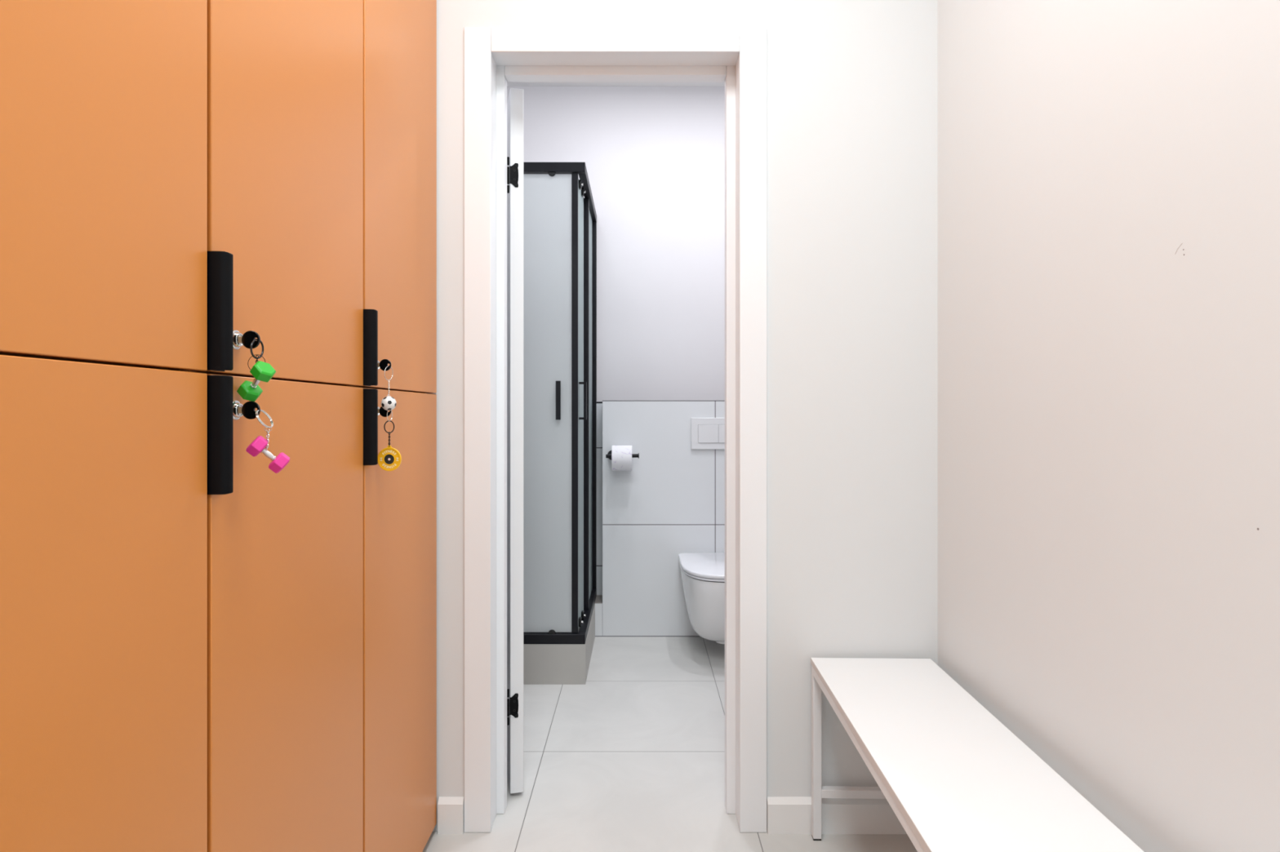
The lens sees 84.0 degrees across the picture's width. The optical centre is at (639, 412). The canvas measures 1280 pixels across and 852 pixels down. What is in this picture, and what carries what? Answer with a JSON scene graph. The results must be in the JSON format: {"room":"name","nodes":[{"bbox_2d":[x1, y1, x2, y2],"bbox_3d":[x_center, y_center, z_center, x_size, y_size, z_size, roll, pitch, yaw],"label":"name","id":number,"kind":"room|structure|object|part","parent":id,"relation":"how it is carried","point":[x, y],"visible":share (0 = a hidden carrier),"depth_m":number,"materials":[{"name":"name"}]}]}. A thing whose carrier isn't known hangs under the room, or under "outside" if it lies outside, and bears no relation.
{"room":"changing room","nodes":[
{"label":"changing room","id":0,"kind":"room"},
{"bbox_2d":[596,403,602,595],"bbox_3d":[-0.606,0.519,3.615,0.848,1.137,0.012,0,0,0],"label":"strip","id":1,"kind":"object","parent":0,"point":[599,406],"depth_m":3.61,"materials":[{"name":"white tile"}]},
{"bbox_2d":[506,86,724,401],"bbox_3d":[0.010,-0.287,3.681,2.320,2.750,0.120,0,0,0],"label":"wall","id":2,"kind":"structure","parent":0,"point":[653,157],"depth_m":3.62,"materials":[{"name":"white paint"}]},
{"bbox_2d":[506,81,724,86],"bbox_3d":[0.010,-1.712,0.660,2.320,0.100,6.161,0,0,0],"label":"ceiling","id":3,"kind":"structure","parent":0,"point":[508,83],"depth_m":3.59,"materials":[{"name":"white paint"}]},
{"bbox_2d":[602,400,724,635],"bbox_3d":[0.434,0.514,3.540,1.232,1.147,0.162,0,0,0],"label":"wall","id":4,"kind":"structure","parent":0,"point":[671,503],"depth_m":3.46,"materials":[{"name":"grey tile"}]},
{"bbox_2d":[605,450,639,460],"bbox_3d":[-0.084,0.205,3.419,0.158,0.048,0.079,0,0,0],"label":"toilet paper holder","id":5,"kind":"object","parent":4,"relation":"attached to","point":[608,455],"visible":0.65,"depth_m":3.38,"materials":[{"name":"black"}]},
{"bbox_2d":[611,445,631,471],"bbox_3d":[-0.086,0.215,3.392,0.095,0.121,0.121,0,0,0],"label":"toilet roll","id":6,"kind":"object","parent":5,"relation":"on","point":[621,455],"visible":0.98,"depth_m":3.34,"materials":[{"name":"paper"}]},
{"bbox_3d":[-0.084,0.204,3.392,0.158,0.026,0.026,0,0,0],"label":"rod","id":7,"kind":"part","parent":5,"relation":"part of","materials":[{"name":"black metal"}]},
{"bbox_2d":[595,635,699,636],"bbox_3d":[0.412,1.086,3.459,1.276,0.004,0.002,0,0,0],"label":"trim","id":8,"kind":"structure","parent":4,"relation":"attached to","point":[595,636],"depth_m":3.46,"materials":[{"name":"grey"}]},
{"bbox_2d":[678,552,724,644],"bbox_3d":[0.368,0.848,3.191,0.374,0.360,0.535,0,0,0],"label":"toilet","id":9,"kind":"object","parent":4,"relation":"attached to","point":[702,575],"visible":0.52,"depth_m":3.02,"materials":[{"name":"white ceramic"}]},
{"bbox_3d":[0.368,0.676,3.163,0.374,0.016,0.481,0,0,0],"label":"lid","id":10,"kind":"part","parent":9,"relation":"part of","materials":[{"name":"white plastic"}]},
{"bbox_3d":[0.368,0.691,3.165,0.368,0.008,0.478,0,0,0],"label":"seat","id":11,"kind":"part","parent":9,"relation":"part of","materials":[{"name":"white plastic"}]},
{"bbox_2d":[691,417,724,449],"bbox_3d":[0.370,0.101,3.452,0.243,0.153,0.013,0,0,0],"label":"flush plate","id":12,"kind":"object","parent":4,"relation":"attached to","point":[707,433],"visible":0.62,"depth_m":3.45,"materials":[{"name":"white plastic"}]},
{"bbox_2d":[422,636,917,851],"bbox_3d":[0.010,1.138,0.660,2.320,0.100,6.161,0,0,0],"label":"floor","id":13,"kind":"structure","parent":0,"point":[630,758],"depth_m":2.18,"materials":[{"name":"grey tile"}]},
{"bbox_2d":[0,0,207,851],"bbox_3d":[-0.761,-0.040,0.626,0.511,2.255,0.487,0,0,0],"label":"locker","id":14,"kind":"object","parent":13,"relation":"on","point":[104,103],"visible":1,"depth_m":0.70,"materials":[{"name":"orange paint"}]},
{"bbox_3d":[-0.536,0.508,0.626,0.019,1.111,0.480,0,0,0],"label":"door","id":15,"kind":"part","parent":14,"relation":"part of","materials":[{"name":"orange paint"}]},
{"bbox_3d":[-0.536,-0.609,0.626,0.019,1.116,0.480,0,0,0],"label":"door","id":16,"kind":"part","parent":14,"relation":"part of","materials":[{"name":"orange paint"}]},
{"bbox_2d":[187,0,363,851],"bbox_3d":[-0.761,-0.040,1.113,0.511,2.255,0.487,0,0,0],"label":"locker","id":17,"kind":"object","parent":13,"relation":"on","point":[285,77],"visible":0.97,"depth_m":1.06,"materials":[{"name":"orange paint"}]},
{"bbox_3d":[-0.518,0.027,0.885,0.025,0.146,0.030,0,0,0],"label":"handle","id":18,"kind":"part","parent":17,"relation":"part of","materials":[{"name":"black metal"}]},
{"bbox_3d":[-0.518,-0.125,0.885,0.025,0.146,0.030,0,0,0],"label":"handle","id":19,"kind":"part","parent":17,"relation":"part of","materials":[{"name":"black metal"}]},
{"bbox_2d":[240,401,260,419],"bbox_3d":[-0.507,-0.004,0.924,0.026,0.024,0.003,0,0,0],"label":"key","id":20,"kind":"object","parent":17,"relation":"attached to","point":[248,409],"visible":1,"depth_m":0.92,"materials":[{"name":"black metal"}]},
{"bbox_2d":[245,409,289,473],"bbox_3d":[-0.483,0.037,0.925,0.051,0.083,0.031,0,0,-31],"label":"keychain","id":21,"kind":"object","parent":20,"relation":"hanging from","point":[259,445],"visible":1,"depth_m":0.92,"materials":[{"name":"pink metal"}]},
{"bbox_3d":[-0.483,0.035,0.922,0.005,0.029,0.008,0,0,0],"label":"chain","id":22,"kind":"part","parent":21,"relation":"part of","materials":[{"name":"silver metal"}]},
{"bbox_2d":[240,330,260,348],"bbox_3d":[-0.507,-0.095,0.924,0.026,0.024,0.003,0,0,0],"label":"key","id":23,"kind":"object","parent":17,"relation":"attached to","point":[248,337],"visible":1,"depth_m":0.92,"materials":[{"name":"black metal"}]},
{"bbox_2d":[236,338,275,401],"bbox_3d":[-0.499,-0.056,0.924,0.054,0.082,0.027,0,0,27],"label":"keychain","id":24,"kind":"object","parent":23,"relation":"hanging from","point":[260,371],"visible":1,"depth_m":0.92,"materials":[{"name":"green plastic"}]},
{"bbox_3d":[-0.536,-0.609,1.114,0.019,1.116,0.480,0,0,0],"label":"door","id":25,"kind":"part","parent":17,"relation":"part of","materials":[{"name":"orange paint"}]},
{"bbox_3d":[-0.536,0.508,1.114,0.019,1.111,0.480,0,0,0],"label":"door","id":26,"kind":"part","parent":17,"relation":"part of","materials":[{"name":"orange paint"}]},
{"bbox_2d":[350,0,436,851],"bbox_3d":[-0.761,-0.040,1.601,0.511,2.255,0.487,0,0,0],"label":"locker","id":27,"kind":"object","parent":13,"relation":"on","point":[400,36],"visible":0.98,"depth_m":1.58,"materials":[{"name":"orange paint"}]},
{"bbox_3d":[-0.518,0.027,1.373,0.025,0.146,0.030,0,0,0],"label":"handle","id":28,"kind":"part","parent":27,"relation":"part of","materials":[{"name":"black metal"}]},
{"bbox_3d":[-0.518,-0.125,1.373,0.025,0.146,0.030,0,0,0],"label":"handle","id":29,"kind":"part","parent":27,"relation":"part of","materials":[{"name":"black metal"}]},
{"bbox_2d":[377,359,391,371],"bbox_3d":[-0.507,-0.095,1.412,0.026,0.024,0.003,0,0,0],"label":"key","id":30,"kind":"object","parent":27,"relation":"attached to","point":[384,363],"visible":1,"depth_m":1.41,"materials":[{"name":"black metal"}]},
{"bbox_2d":[381,365,396,410],"bbox_3d":[-0.491,-0.049,1.401,0.028,0.089,0.049,0,0,0],"label":"keychain","id":31,"kind":"object","parent":30,"relation":"hanging from","point":[388,403],"visible":1,"depth_m":1.38,"materials":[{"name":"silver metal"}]},
{"bbox_2d":[377,406,391,417],"bbox_3d":[-0.507,-0.004,1.412,0.026,0.024,0.003,0,0,0],"label":"key","id":32,"kind":"object","parent":27,"relation":"attached to","point":[383,412],"visible":0.7,"depth_m":1.41,"materials":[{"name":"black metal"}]},
{"bbox_2d":[377,410,401,471],"bbox_3d":[-0.497,0.054,1.411,0.045,0.124,0.022,0,0,-23],"label":"keychain","id":33,"kind":"object","parent":32,"relation":"hanging from","point":[389,459],"visible":0.99,"depth_m":1.41,"materials":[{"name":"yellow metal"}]},
{"bbox_3d":[-0.536,-0.609,1.601,0.019,1.116,0.480,0,0,0],"label":"door","id":34,"kind":"part","parent":27,"relation":"part of","materials":[{"name":"orange paint"}]},
{"bbox_3d":[-0.536,0.508,1.601,0.019,1.111,0.480,0,0,0],"label":"door","id":35,"kind":"part","parent":27,"relation":"part of","materials":[{"name":"orange paint"}]},
{"bbox_2d":[523,603,595,684],"bbox_3d":[-0.624,1.008,3.229,0.812,0.161,0.760,0,0,0],"label":"shower base","id":36,"kind":"object","parent":13,"relation":"on","point":[543,664],"visible":0.29,"depth_m":2.85,"materials":[{"name":"beige stone"}]},
{"bbox_2d":[523,162,596,644],"bbox_3d":[-0.625,-0.039,3.227,0.810,1.932,0.786,0,0,0],"label":"shower enclosure","id":37,"kind":"object","parent":36,"relation":"on","point":[560,224],"visible":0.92,"depth_m":2.87,"materials":[{"name":"black"}]},
{"bbox_3d":[-0.467,-0.040,2.868,0.386,1.846,0.005,0,0,0],"label":"glass pane","id":38,"kind":"part","parent":37,"relation":"part of","materials":[{"name":"clear glass"}]},
{"bbox_3d":[-0.327,-0.050,2.849,0.019,0.155,0.031,0,0,0],"label":"handle","id":39,"kind":"part","parent":37,"relation":"part of","materials":[{"name":"black metal"}]},
{"bbox_3d":[-0.625,-0.986,3.235,0.810,0.038,0.772,0,0,0],"label":"rail","id":40,"kind":"part","parent":37,"relation":"part of","materials":[{"name":"black metal"}]},
{"bbox_3d":[-0.625,0.907,3.228,0.810,0.039,0.758,0,0,0],"label":"rail","id":41,"kind":"part","parent":37,"relation":"part of","materials":[{"name":"black metal"}]},
{"bbox_3d":[-0.262,-0.040,2.869,0.024,1.850,0.022,0,0,0],"label":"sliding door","id":42,"kind":"part","parent":37,"relation":"part of","materials":[{"name":"black"}]},
{"bbox_3d":[-0.255,-0.040,3.038,0.005,1.846,0.288,0,0,0],"label":"glass pane","id":43,"kind":"part","parent":37,"relation":"part of","materials":[{"name":"clear glass"}]},
{"bbox_3d":[-0.255,-0.050,2.934,0.068,0.155,0.019,0,0,0],"label":"handle","id":44,"kind":"part","parent":37,"relation":"part of","materials":[{"name":"black"}]},
{"bbox_3d":[-0.255,-0.040,3.189,0.007,1.850,0.016,0,0,0],"label":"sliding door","id":45,"kind":"part","parent":37,"relation":"part of","materials":[{"name":"black"}]},
{"bbox_3d":[-0.243,-0.040,3.409,0.005,1.854,0.351,0,0,0],"label":"fixed panel","id":46,"kind":"part","parent":37,"relation":"part of","materials":[{"name":"clear glass"}]},
{"bbox_2d":[595,603,602,635],"bbox_3d":[-0.204,1.008,3.534,0.044,0.161,0.150,0,0,0],"label":"step","id":47,"kind":"structure","parent":13,"relation":"on","point":[598,606],"depth_m":3.46,"materials":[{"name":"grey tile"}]},
{"bbox_2d":[595,595,602,603],"bbox_3d":[-0.204,0.926,3.534,0.044,0.002,0.149,0,0,0],"label":"ledge","id":48,"kind":"object","parent":47,"relation":"on","point":[599,597],"visible":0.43,"depth_m":3.52,"materials":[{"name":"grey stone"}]},
{"bbox_2d":[810,657,1144,851],"bbox_3d":[0.577,0.860,1.205,0.306,0.457,1.250,0,0,1],"label":"bench","id":49,"kind":"object","parent":13,"relation":"on","point":[954,777],"visible":1,"depth_m":1.28,"materials":[{"name":"white laminate"}]},
{"bbox_3d":[0.452,0.876,1.819,0.021,0.415,0.021,0,0,1],"label":"leg","id":50,"kind":"part","parent":49,"relation":"part of","materials":[{"name":"white wood"}]},
{"bbox_3d":[0.578,0.658,1.208,0.304,0.021,1.236,0,0,1],"label":"rail","id":51,"kind":"part","parent":49,"relation":"part of","materials":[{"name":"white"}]},
{"bbox_2d":[426,0,937,831],"bbox_3d":[-0.128,-0.287,1.917,1.804,2.750,0.135,0,0,0],"label":"wall","id":52,"kind":"structure","parent":0,"point":[852,85],"depth_m":1.85,"materials":[{"name":"white paint"}]},
{"bbox_2d":[437,796,463,834],"bbox_3d":[-0.490,1.043,1.843,0.065,0.090,0.014,0,0,0],"label":"baseboard","id":53,"kind":"structure","parent":52,"relation":"attached to","point":[450,809],"depth_m":1.84,"materials":[{"name":"white wood"}]},
{"bbox_2d":[463,27,767,832],"bbox_3d":[-0.111,0.038,2.220,0.881,2.100,0.755,0,0,0],"label":"door frame","id":54,"kind":"structure","parent":52,"relation":"in","point":[493,57],"depth_m":1.84,"materials":[{"name":"white wood"}]},
{"bbox_3d":[-0.421,0.044,1.846,0.070,2.088,0.007,0,0,0],"label":"casing","id":55,"kind":"part","parent":54,"relation":"part of","materials":[{"name":"white wood"}]},
{"bbox_3d":[-0.381,0.070,1.950,0.026,2.036,0.042,0,0,0],"label":"frame post","id":56,"kind":"part","parent":54,"relation":"part of","materials":[{"name":"white wood"}]},
{"bbox_3d":[-0.064,-0.968,1.846,0.644,0.064,0.007,0,0,0],"label":"casing","id":57,"kind":"part","parent":54,"relation":"part of","materials":[{"name":"white wood"}]},
{"bbox_3d":[0.251,0.070,1.950,0.032,2.036,0.042,0,0,0],"label":"frame post","id":58,"kind":"part","parent":54,"relation":"part of","materials":[{"name":"white wood"}]},
{"bbox_3d":[0.294,0.044,1.846,0.071,2.088,0.007,0,0,0],"label":"casing","id":59,"kind":"part","parent":54,"relation":"part of","materials":[{"name":"white wood"}]},
{"bbox_2d":[767,796,906,834],"bbox_3d":[0.552,1.043,1.843,0.444,0.090,0.014,0,0,0],"label":"baseboard","id":60,"kind":"structure","parent":52,"relation":"attached to","point":[785,815],"depth_m":1.84,"materials":[{"name":"white wood"}]},
{"bbox_2d":[937,0,1279,851],"bbox_3d":[0.834,-0.287,-0.158,0.120,2.750,4.285,0,0,0],"label":"wall","id":61,"kind":"structure","parent":0,"point":[1108,171],"depth_m":1.15,"materials":[{"name":"white paint"}]}
]}

